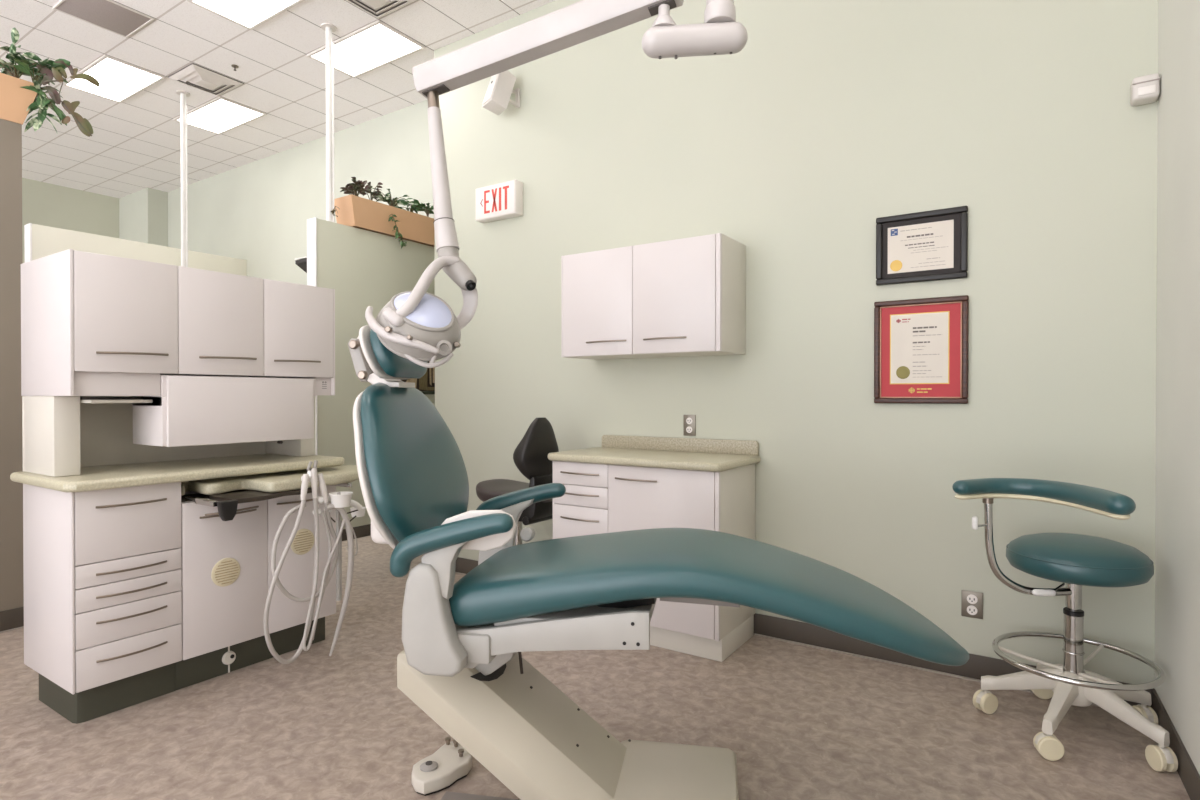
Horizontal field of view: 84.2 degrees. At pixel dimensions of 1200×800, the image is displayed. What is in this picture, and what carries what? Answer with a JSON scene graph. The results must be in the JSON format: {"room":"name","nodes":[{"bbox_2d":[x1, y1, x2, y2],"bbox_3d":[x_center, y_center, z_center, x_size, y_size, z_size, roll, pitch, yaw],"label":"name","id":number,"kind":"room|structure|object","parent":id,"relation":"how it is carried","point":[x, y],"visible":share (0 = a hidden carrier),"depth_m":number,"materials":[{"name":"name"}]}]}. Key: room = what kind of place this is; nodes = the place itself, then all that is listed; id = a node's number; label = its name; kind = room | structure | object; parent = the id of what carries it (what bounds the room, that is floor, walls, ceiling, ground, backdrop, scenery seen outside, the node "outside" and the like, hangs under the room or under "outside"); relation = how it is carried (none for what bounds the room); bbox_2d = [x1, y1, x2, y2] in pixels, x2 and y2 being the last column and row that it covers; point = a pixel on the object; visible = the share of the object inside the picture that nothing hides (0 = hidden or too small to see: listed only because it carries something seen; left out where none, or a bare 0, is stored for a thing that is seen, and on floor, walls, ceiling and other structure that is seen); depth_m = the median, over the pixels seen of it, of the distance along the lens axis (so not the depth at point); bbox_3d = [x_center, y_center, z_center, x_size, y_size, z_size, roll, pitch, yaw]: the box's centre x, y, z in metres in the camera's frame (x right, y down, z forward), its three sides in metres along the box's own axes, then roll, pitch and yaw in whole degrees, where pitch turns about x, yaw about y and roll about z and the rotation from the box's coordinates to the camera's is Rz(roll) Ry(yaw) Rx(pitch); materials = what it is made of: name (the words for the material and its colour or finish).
{"room":"dental clinic","nodes":[
{"label":"dental clinic","id":0,"kind":"room"},
{"bbox_2d":[0,119,23,610],"bbox_3d":[-4.115,-0.105,1.501,0.180,2.470,4.357,0,0,34],"label":"wall","id":1,"kind":"structure","parent":0,"point":[11,251],"depth_m":3.23,"materials":[{"name":"beige paint"}]},
{"bbox_2d":[0,607,23,630],"bbox_3d":[-4.009,1.080,1.499,0.008,0.100,4.257,0,0,34],"label":"baseboard","id":2,"kind":"structure","parent":1,"relation":"attached to","point":[12,618],"depth_m":3.23,"materials":[{"name":"rubber"}]},
{"bbox_2d":[0,626,23,632],"bbox_3d":[-4.001,1.127,1.494,0.015,0.005,4.257,0,0,34],"label":"trim","id":3,"kind":"structure","parent":1,"relation":"attached to","point":[22,626],"depth_m":3.22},
{"bbox_2d":[0,73,36,124],"bbox_3d":[-3.377,-1.458,2.624,0.214,0.217,1.801,0,0,34],"label":"planter box","id":4,"kind":"object","parent":1,"relation":"on","point":[15,100],"visible":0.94,"depth_m":3.23,"materials":[{"name":"orange laminate"}]},
{"bbox_2d":[0,28,53,79],"bbox_3d":[-2.902,-1.671,3.277,0.325,0.169,0.342,0,0,0],"label":"potted plant","id":5,"kind":"object","parent":4,"relation":"in","point":[8,68],"visible":0.65,"depth_m":3.27,"materials":[{"name":"green plant"}]},
{"bbox_2d":[13,54,69,84],"bbox_3d":[-2.809,-1.645,3.337,0.225,0.152,0.291,0,1,-40],"label":"potted plant","id":6,"kind":"object","parent":4,"relation":"on","point":[22,66],"visible":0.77,"depth_m":3.31,"materials":[{"name":"green plant"}]},
{"bbox_2d":[24,80,61,131],"bbox_3d":[-2.784,-1.450,3.322,0.161,0.274,0.156,0,0,34],"label":"trailing plant","id":7,"kind":"object","parent":4,"relation":"hanging from","point":[36,122],"visible":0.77,"depth_m":3.29,"materials":[{"name":"green plant"}]},
{"bbox_2d":[21,86,66,125],"bbox_3d":[-2.758,-1.484,3.315,0.104,0.161,0.181,0,0,16],"label":"trailing plant","id":8,"kind":"object","parent":4,"relation":"hanging from","point":[60,114],"visible":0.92,"depth_m":3.31,"materials":[{"name":"green plant"}]},
{"bbox_2d":[36,60,99,136],"bbox_3d":[-2.692,-1.534,3.362,0.256,0.333,0.092,0,1,-41],"label":"trailing plant","id":9,"kind":"object","parent":4,"relation":"in","point":[83,124],"visible":1,"depth_m":3.36,"materials":[{"name":"green plant"}]},
{"bbox_2d":[22,178,118,262],"bbox_3d":[-7.433,-0.600,5.119,0.349,3.409,6.729,0,0,34],"label":"wall","id":10,"kind":"structure","parent":0,"point":[45,204],"depth_m":7.25,"materials":[{"name":"green paint"}]},
{"bbox_2d":[32,224,246,275],"bbox_3d":[-3.980,-0.135,5.869,0.120,2.468,1.669,0,0,34],"label":"wall","id":11,"kind":"structure","parent":0,"point":[46,240],"depth_m":5.64,"materials":[{"name":"paint"}]},
{"bbox_2d":[24,223,31,262],"bbox_3d":[-4.444,-0.131,5.168,0.124,2.470,0.012,0,0,34],"label":"trim","id":12,"kind":"structure","parent":11,"relation":"attached to","point":[28,227],"depth_m":5.14,"materials":[{"name":"white paint"}]},
{"bbox_2d":[119,188,167,246],"bbox_3d":[-5.183,-0.617,7.544,0.720,3.409,0.199,0,0,34],"label":"wall pillar","id":13,"kind":"structure","parent":0,"point":[143,214],"depth_m":7.37,"materials":[{"name":"paint"}]},
{"bbox_2d":[0,0,554,197],"bbox_3d":[-2.766,-2.324,2.146,11.400,0.080,6.950,0,0,34],"label":"ceiling","id":14,"kind":"structure","parent":0,"point":[133,146],"depth_m":4.79,"materials":[{"name":"tile"}]},
{"bbox_2d":[52,0,153,37],"bbox_3d":[-2.941,-2.291,3.936,0.370,0.009,0.380,0,0,34],"label":"ceiling vent","id":15,"kind":"object","parent":14,"relation":"in","point":[110,15],"visible":1,"depth_m":3.94,"materials":[{"name":"grey metal"}]},
{"bbox_2d":[63,54,165,102],"bbox_3d":[-3.499,-2.295,4.773,0.742,0.012,0.371,0,0,34],"label":"recessed light","id":16,"kind":"object","parent":14,"relation":"in","point":[119,80],"visible":0.98,"depth_m":4.75,"materials":[{"name":"white plastic"}]},
{"bbox_2d":[168,63,243,95],"bbox_3d":[-2.830,-2.283,4.775,0.355,0.036,0.355,0,0,34],"label":"ceiling vent","id":17,"kind":"object","parent":14,"relation":"in","point":[194,75],"visible":1,"depth_m":4.72,"materials":[{"name":"white metal"}]},
{"bbox_2d":[173,96,266,134],"bbox_3d":[-3.089,-2.300,5.392,0.742,0.012,0.371,0,0,34],"label":"recessed light","id":18,"kind":"object","parent":14,"relation":"in","point":[220,115],"visible":1,"depth_m":5.36,"materials":[{"name":"white plastic"}]},
{"bbox_2d":[187,0,304,29],"bbox_3d":[-1.952,-2.288,3.749,0.742,0.012,0.371,0,0,34],"label":"recessed light","id":19,"kind":"object","parent":14,"relation":"in","point":[249,14],"visible":1,"depth_m":3.88,"materials":[{"name":"white plastic"}]},
{"bbox_2d":[306,20,425,77],"bbox_3d":[-1.543,-2.292,4.367,0.742,0.012,0.371,0,0,34],"label":"recessed light","id":20,"kind":"object","parent":14,"relation":"in","point":[373,46],"visible":0.97,"depth_m":4.34,"materials":[{"name":"white plastic"}]},
{"bbox_2d":[345,0,417,18],"bbox_3d":[-1.284,-2.276,3.751,0.355,0.036,0.355,0,0,34],"label":"ceiling vent","id":21,"kind":"object","parent":14,"relation":"in","point":[378,9],"visible":1,"depth_m":3.83,"materials":[{"name":"white metal"}]},
{"bbox_2d":[365,0,747,367],"bbox_3d":[-0.110,-1.182,1.751,1.016,2.196,0.347,0,0,12],"label":"light","id":22,"kind":"object","parent":14,"relation":"attached to","point":[417,325],"visible":1,"depth_m":1.79,"materials":[{"name":"plastic"}]},
{"bbox_2d":[168,100,433,284],"bbox_3d":[-3.212,-0.610,6.491,5.869,3.409,0.220,0,0,34],"label":"wall","id":23,"kind":"structure","parent":0,"point":[257,212],"depth_m":6.10,"materials":[{"name":"paint"}]},
{"bbox_2d":[294,256,306,272],"bbox_3d":[-2.463,-1.180,5.751,0.355,0.190,0.170,0,0,34],"label":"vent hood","id":24,"kind":"object","parent":23,"relation":"attached to","point":[301,262],"visible":0.25,"depth_m":5.76,"materials":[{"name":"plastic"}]},
{"bbox_2d":[317,218,434,528],"bbox_3d":[-1.413,0.007,4.483,0.093,2.203,1.143,0,0,34],"label":"wall","id":25,"kind":"structure","parent":0,"point":[364,268],"depth_m":4.19,"materials":[{"name":"green paint"}]},
{"bbox_2d":[307,217,317,454],"bbox_3d":[-1.736,-0.141,4.006,0.090,1.906,0.010,0,0,34],"label":"trim","id":26,"kind":"structure","parent":25,"relation":"attached to","point":[312,222],"depth_m":3.99,"materials":[{"name":"white paint"}]},
{"bbox_2d":[321,23,336,222],"bbox_3d":[-1.670,-1.695,4.094,0.090,1.206,0.090,0,0,34],"label":"pole","id":27,"kind":"object","parent":25,"relation":"on","point":[329,28],"visible":0.8,"depth_m":4.08,"materials":[{"name":"white plastic"}]},
{"bbox_2d":[342,524,370,540],"bbox_3d":[-1.418,0.840,4.490,0.092,0.073,1.150,0,0,34],"label":"trim","id":28,"kind":"structure","parent":25,"relation":"attached to","point":[365,530],"depth_m":4.24,"materials":[{"name":"rubber"}]},
{"bbox_2d":[334,194,434,246],"bbox_3d":[-1.392,-1.190,4.543,0.186,0.188,0.850,0,0,34],"label":"planter box","id":29,"kind":"object","parent":25,"relation":"on","point":[353,211],"visible":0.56,"depth_m":4.34,"materials":[{"name":"orange laminate"}]},
{"bbox_2d":[331,206,338,216],"bbox_3d":[-1.633,-1.163,4.077,0.047,0.066,0.070,0,0,16],"label":"trailing plant","id":30,"kind":"object","parent":29,"relation":"hanging from","point":[334,209],"visible":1,"depth_m":4.08,"materials":[{"name":"green plant"}]},
{"bbox_2d":[340,177,372,195],"bbox_3d":[-1.572,-1.356,4.261,0.268,0.152,0.203,0,0,34],"label":"potted plant","id":31,"kind":"object","parent":29,"relation":"in","point":[351,188],"visible":0.86,"depth_m":4.22,"materials":[{"name":"green plant"}]},
{"bbox_2d":[357,182,382,200],"bbox_3d":[-1.490,-1.349,4.326,0.182,0.126,0.117,0,0,34],"label":"potted plant","id":32,"kind":"object","parent":29,"relation":"in","point":[373,195],"visible":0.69,"depth_m":4.32,"materials":[{"name":"green plant"}]},
{"bbox_2d":[371,188,412,206],"bbox_3d":[-1.411,-1.347,4.490,0.192,0.127,0.273,0,0,34],"label":"potted plant","id":33,"kind":"object","parent":29,"relation":"in","point":[393,202],"visible":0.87,"depth_m":4.47,"materials":[{"name":"green plant"}]},
{"bbox_2d":[388,214,406,248],"bbox_3d":[-1.330,-1.122,4.426,0.078,0.214,0.186,0,0,23],"label":"trailing plant","id":34,"kind":"object","parent":29,"relation":"hanging from","point":[402,243],"visible":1,"depth_m":4.41,"materials":[{"name":"green plant"}]},
{"bbox_2d":[395,203,423,213],"bbox_3d":[-1.312,-1.331,4.605,0.144,0.105,0.199,0,0,34],"label":"potted plant","id":35,"kind":"object","parent":29,"relation":"on","point":[416,207],"visible":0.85,"depth_m":4.60,"materials":[{"name":"green plant"}]},
{"bbox_2d":[407,198,433,216],"bbox_3d":[-1.242,-1.364,4.723,0.229,0.128,0.174,0,0,6],"label":"potted plant","id":36,"kind":"object","parent":29,"relation":"in","point":[428,210],"visible":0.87,"depth_m":4.70,"materials":[{"name":"green plant"}]},
{"bbox_2d":[0,535,1189,799],"bbox_3d":[-2.766,1.165,2.171,11.400,0.080,6.950,0,0,34],"label":"floor","id":37,"kind":"structure","parent":0,"point":[800,722],"depth_m":2.28,"materials":[{"name":"carpet"}]},
{"bbox_2d":[23,482,181,723],"bbox_3d":[-1.871,0.716,2.507,0.496,0.814,0.344,0,0,34],"label":"base cabinet","id":38,"kind":"object","parent":37,"relation":"on","point":[102,575],"visible":0.95,"depth_m":2.37,"materials":[{"name":"white laminate"}]},
{"bbox_2d":[176,90,189,266],"bbox_3d":[-3.129,-0.599,4.996,0.090,3.409,0.090,0,0,34],"label":"pole","id":39,"kind":"object","parent":37,"relation":"on","point":[183,94],"visible":0.53,"depth_m":4.97,"materials":[{"name":"white plastic"}]},
{"bbox_2d":[176,485,335,689],"bbox_3d":[-1.592,0.713,2.929,0.496,0.814,0.664,0,0,34],"label":"base cabinet","id":40,"kind":"object","parent":37,"relation":"on","point":[227,576],"visible":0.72,"depth_m":2.73,"materials":[{"name":"white laminate"}]},
{"bbox_2d":[10,454,344,491],"bbox_3d":[-1.687,0.286,2.781,0.538,0.038,1.070,0,0,34],"label":"countertop","id":41,"kind":"structure","parent":40,"relation":"on","point":[93,478],"depth_m":2.58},
{"bbox_2d":[22,375,315,476],"bbox_3d":[-1.699,0.085,2.787,0.470,0.362,1.008,0,0,34],"label":"hutch","id":42,"kind":"object","parent":41,"relation":"on","point":[192,417],"visible":0.95,"depth_m":2.65,"materials":[{"name":"white laminate"}]},
{"bbox_2d":[80,400,151,402],"bbox_3d":[-1.897,0.004,2.532,0.360,0.012,0.195,0,0,34],"label":"shelf","id":43,"kind":"object","parent":42,"relation":"attached to","point":[81,401],"depth_m":2.41,"materials":[{"name":"white laminate"}]},
{"bbox_2d":[21,249,334,395],"bbox_3d":[-1.689,-0.265,2.776,0.498,0.495,1.010,0,0,34],"label":"wall cabinet","id":44,"kind":"object","parent":42,"relation":"on","point":[93,324],"visible":0.98,"depth_m":2.46,"materials":[{"name":"white laminate"}]},
{"bbox_2d":[222,651,235,664],"bbox_3d":[-1.521,1.059,2.725,0.012,0.054,0.054,0,0,34],"label":"valve","id":45,"kind":"object","parent":40,"relation":"attached to","point":[228,657],"depth_m":2.72,"materials":[{"name":"white plastic"}]},
{"bbox_2d":[181,465,358,520],"bbox_3d":[-1.401,0.382,2.922,0.592,0.119,0.860,0,0,34],"label":"shelf","id":46,"kind":"object","parent":40,"relation":"attached to","point":[265,486],"visible":0.87,"depth_m":2.67,"materials":[{"name":"beige metal"}]},
{"bbox_2d":[209,488,311,503],"bbox_3d":[-1.343,0.379,2.674,0.190,0.018,0.350,0,0,34],"label":"tray","id":47,"kind":"object","parent":46,"relation":"on","point":[256,494],"depth_m":2.61,"materials":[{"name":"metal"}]},
{"bbox_2d":[263,460,365,663],"bbox_3d":[-1.108,0.640,2.684,0.170,0.802,0.499,0,0,27],"label":"hoses","id":48,"kind":"object","parent":46,"relation":"hanging from","point":[338,500],"visible":1,"depth_m":2.65,"materials":[{"name":"white plastic"}]},
{"bbox_2d":[329,491,352,507],"bbox_3d":[-1.054,0.406,2.703,0.092,0.054,0.092,0,0,34],"label":"bowl","id":49,"kind":"object","parent":48,"relation":"on","point":[337,499],"depth_m":2.67,"materials":[{"name":"white plastic"}]},
{"bbox_2d":[350,507,365,516],"bbox_3d":[-1.056,0.489,2.899,0.068,0.036,0.068,0,0,34],"label":"cup","id":50,"kind":"object","parent":48,"relation":"on","point":[360,513],"depth_m":2.88,"materials":[{"name":"white plastic"}]},
{"bbox_2d":[412,737,471,795],"bbox_3d":[-0.476,1.093,1.988,0.142,0.064,0.212,0,0,34],"label":"foot pedal","id":51,"kind":"object","parent":37,"relation":"on","point":[451,763],"visible":0.99,"depth_m":1.95,"materials":[{"name":"plastic"}]},
{"bbox_2d":[476,417,558,544],"bbox_3d":[-0.431,0.603,3.572,0.450,1.025,0.412,0,0,34],"label":"stool","id":52,"kind":"object","parent":37,"relation":"on","point":[530,456],"visible":0.39,"depth_m":3.41,"materials":[{"name":"brown plastic"}]},
{"bbox_2d":[553,461,754,661],"bbox_3d":[0.246,0.708,3.215,0.884,0.818,0.458,0,0,34],"label":"base cabinet","id":53,"kind":"object","parent":37,"relation":"on","point":[597,498],"visible":0.59,"depth_m":2.97,"materials":[{"name":"white laminate"}]},
{"bbox_2d":[548,435,759,471],"bbox_3d":[0.245,0.246,3.212,0.932,0.105,0.474,0,0,34],"label":"countertop","id":54,"kind":"structure","parent":53,"relation":"on","point":[697,454],"depth_m":3.19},
{"bbox_2d":[348,325,968,799],"bbox_3d":[0.100,0.455,1.810,1.675,1.345,0.633,0,0,10],"label":"dental chair","id":55,"kind":"object","parent":37,"relation":"on","point":[460,663],"visible":0.9,"depth_m":1.71,"materials":[{"name":"teal leather"}]},
{"bbox_2d":[449,528,968,665],"bbox_3d":[0.279,0.515,1.793,1.315,0.269,0.512,0,0,10],"label":"seat cushion","id":56,"kind":"object","parent":55,"relation":"on","point":[602,591],"depth_m":1.62,"materials":[{"name":"teal leather"}]},
{"bbox_2d":[952,478,1177,771],"bbox_3d":[1.539,0.688,2.193,0.711,0.873,0.562,0,0,-35],"label":"stool","id":57,"kind":"object","parent":37,"relation":"on","point":[1074,560],"visible":1,"depth_m":2.15,"materials":[{"name":"teal leather"}]},
{"bbox_2d":[976,690,991,703],"bbox_3d":[1.390,1.060,2.393,0.070,0.062,0.022,0,0,-16],"label":"hood","id":58,"kind":"object","parent":57,"relation":"attached to","point":[982,696],"depth_m":2.38,"materials":[{"name":"plastic"}]},
{"bbox_2d":[1035,733,1055,743],"bbox_3d":[1.412,1.062,2.091,0.070,0.062,0.022,0,0,14],"label":"hood","id":59,"kind":"object","parent":57,"relation":"attached to","point":[1040,738],"depth_m":2.08,"materials":[{"name":"plastic"}]},
{"bbox_2d":[1138,704,1153,721],"bbox_3d":[1.866,1.061,2.279,0.022,0.062,0.070,0,0,4],"label":"hood","id":60,"kind":"object","parent":57,"relation":"attached to","point":[1145,710],"depth_m":2.26,"materials":[{"name":"plastic"}]},
{"bbox_2d":[1156,744,1173,763],"bbox_3d":[1.708,1.063,2.019,0.022,0.062,0.070,0,0,4],"label":"hood","id":61,"kind":"object","parent":57,"relation":"attached to","point":[1164,754],"depth_m":2.00,"materials":[{"name":"plastic"}]},
{"bbox_2d":[434,0,1157,683],"bbox_3d":[0.865,-0.589,3.501,4.230,3.409,0.700,0,0,34],"label":"wall","id":62,"kind":"structure","parent":0,"point":[832,118],"depth_m":2.89,"materials":[{"name":"green paint"}]},
{"bbox_2d":[476,180,522,222],"bbox_3d":[-0.612,-1.196,4.010,0.321,0.199,0.075,0,0,34],"label":"exit sign","id":63,"kind":"object","parent":62,"relation":"attached to","point":[500,201],"visible":1,"depth_m":3.96,"materials":[{"name":"white plastic"}]},
{"bbox_2d":[482,71,519,114],"bbox_3d":[-0.569,-1.806,3.902,0.218,0.238,0.135,0,0,-34],"label":"wall speaker","id":64,"kind":"object","parent":62,"relation":"attached to","point":[496,100],"visible":0.91,"depth_m":3.85,"materials":[{"name":"white plastic"}]},
{"bbox_2d":[482,74,498,103],"bbox_3d":[-0.631,-1.822,3.859,0.066,0.186,0.113,0,0,-34],"label":"grille","id":65,"kind":"object","parent":64,"relation":"attached to","point":[492,93],"depth_m":3.82,"materials":[{"name":"white plastic"}]},
{"bbox_2d":[561,233,745,359],"bbox_3d":[0.244,-0.481,3.297,0.880,0.524,0.327,0,0,34],"label":"upper cabinet","id":66,"kind":"object","parent":62,"relation":"attached to","point":[685,297],"visible":1,"depth_m":3.14,"materials":[{"name":"white laminate"}]},
{"bbox_2d":[602,435,758,454],"bbox_3d":[0.383,0.226,3.391,0.883,0.068,0.024,0,0,34],"label":"backsplash","id":67,"kind":"structure","parent":62,"relation":"attached to","point":[742,447],"depth_m":3.35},
{"bbox_2d":[683,415,695,435],"bbox_3d":[0.452,0.128,3.354,0.067,0.106,0.009,0,0,34],"label":"wall outlet","id":68,"kind":"object","parent":62,"relation":"attached to","point":[689,421],"visible":1,"depth_m":3.35,"materials":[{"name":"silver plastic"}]},
{"bbox_2d":[686,418,691,423],"bbox_3d":[0.451,0.105,3.353,0.034,0.034,0.003,0,0,34],"label":"socket","id":69,"kind":"object","parent":68,"relation":"attached to","point":[688,420],"depth_m":3.35,"materials":[{"name":"white plastic"}]},
{"bbox_2d":[686,426,691,432],"bbox_3d":[0.451,0.150,3.353,0.034,0.034,0.003,0,0,34],"label":"socket","id":70,"kind":"object","parent":68,"relation":"attached to","point":[688,428],"depth_m":3.35,"materials":[{"name":"white plastic"}]},
{"bbox_2d":[455,557,1153,707],"bbox_3d":[0.437,1.067,3.372,3.672,0.100,0.008,0,0,34],"label":"baseboard","id":71,"kind":"structure","parent":62,"relation":"attached to","point":[977,666],"depth_m":2.92,"materials":[{"name":"rubber"}]},
{"bbox_2d":[874,295,968,403],"bbox_3d":[1.329,-0.203,2.760,0.355,0.435,0.026,0,0,34],"label":"diploma","id":72,"kind":"object","parent":62,"relation":"attached to","point":[921,346],"visible":1,"depth_m":2.75,"materials":[{"name":"red paper"}]},
{"bbox_2d":[876,206,967,285],"bbox_3d":[1.331,-0.635,2.758,0.345,0.288,0.024,0,0,34],"label":"framed certificate","id":73,"kind":"object","parent":62,"relation":"attached to","point":[932,245],"visible":1,"depth_m":2.75,"materials":[{"name":"paper"}]},
{"bbox_2d":[961,590,982,618],"bbox_3d":[1.495,0.822,2.668,0.076,0.105,0.009,0,0,34],"label":"wall outlet","id":74,"kind":"object","parent":62,"relation":"attached to","point":[971,602],"visible":1,"depth_m":2.67,"materials":[{"name":"silver plastic"}]},
{"bbox_2d":[967,594,976,603],"bbox_3d":[1.494,0.800,2.666,0.038,0.038,0.003,0,0,34],"label":"socket","id":75,"kind":"object","parent":74,"relation":"attached to","point":[971,598],"depth_m":2.67,"materials":[{"name":"white plastic"}]},
{"bbox_2d":[967,605,976,614],"bbox_3d":[1.494,0.844,2.666,0.038,0.038,0.003,0,0,34],"label":"socket","id":76,"kind":"object","parent":74,"relation":"attached to","point":[971,609],"depth_m":2.67,"materials":[{"name":"white plastic"}]},
{"bbox_2d":[1130,73,1159,105],"bbox_3d":[1.915,-1.090,2.334,0.075,0.082,0.078,0,0,34],"label":"detector","id":77,"kind":"object","parent":62,"relation":"attached to","point":[1145,89],"visible":1,"depth_m":2.31,"materials":[{"name":"white plastic"}]},
{"bbox_2d":[1154,0,1199,774],"bbox_3d":[0.949,-0.560,-0.693,1.657,3.409,6.199,0,0,34],"label":"wall","id":78,"kind":"structure","parent":0,"point":[1177,510],"depth_m":2.04,"materials":[{"name":"paint"}]},
{"bbox_2d":[1152,689,1199,799],"bbox_3d":[0.369,1.092,-0.273,0.008,0.100,6.145,0,0,31],"label":"baseboard","id":79,"kind":"structure","parent":78,"relation":"attached to","point":[1187,771],"depth_m":1.98,"materials":[{"name":"rubber"}]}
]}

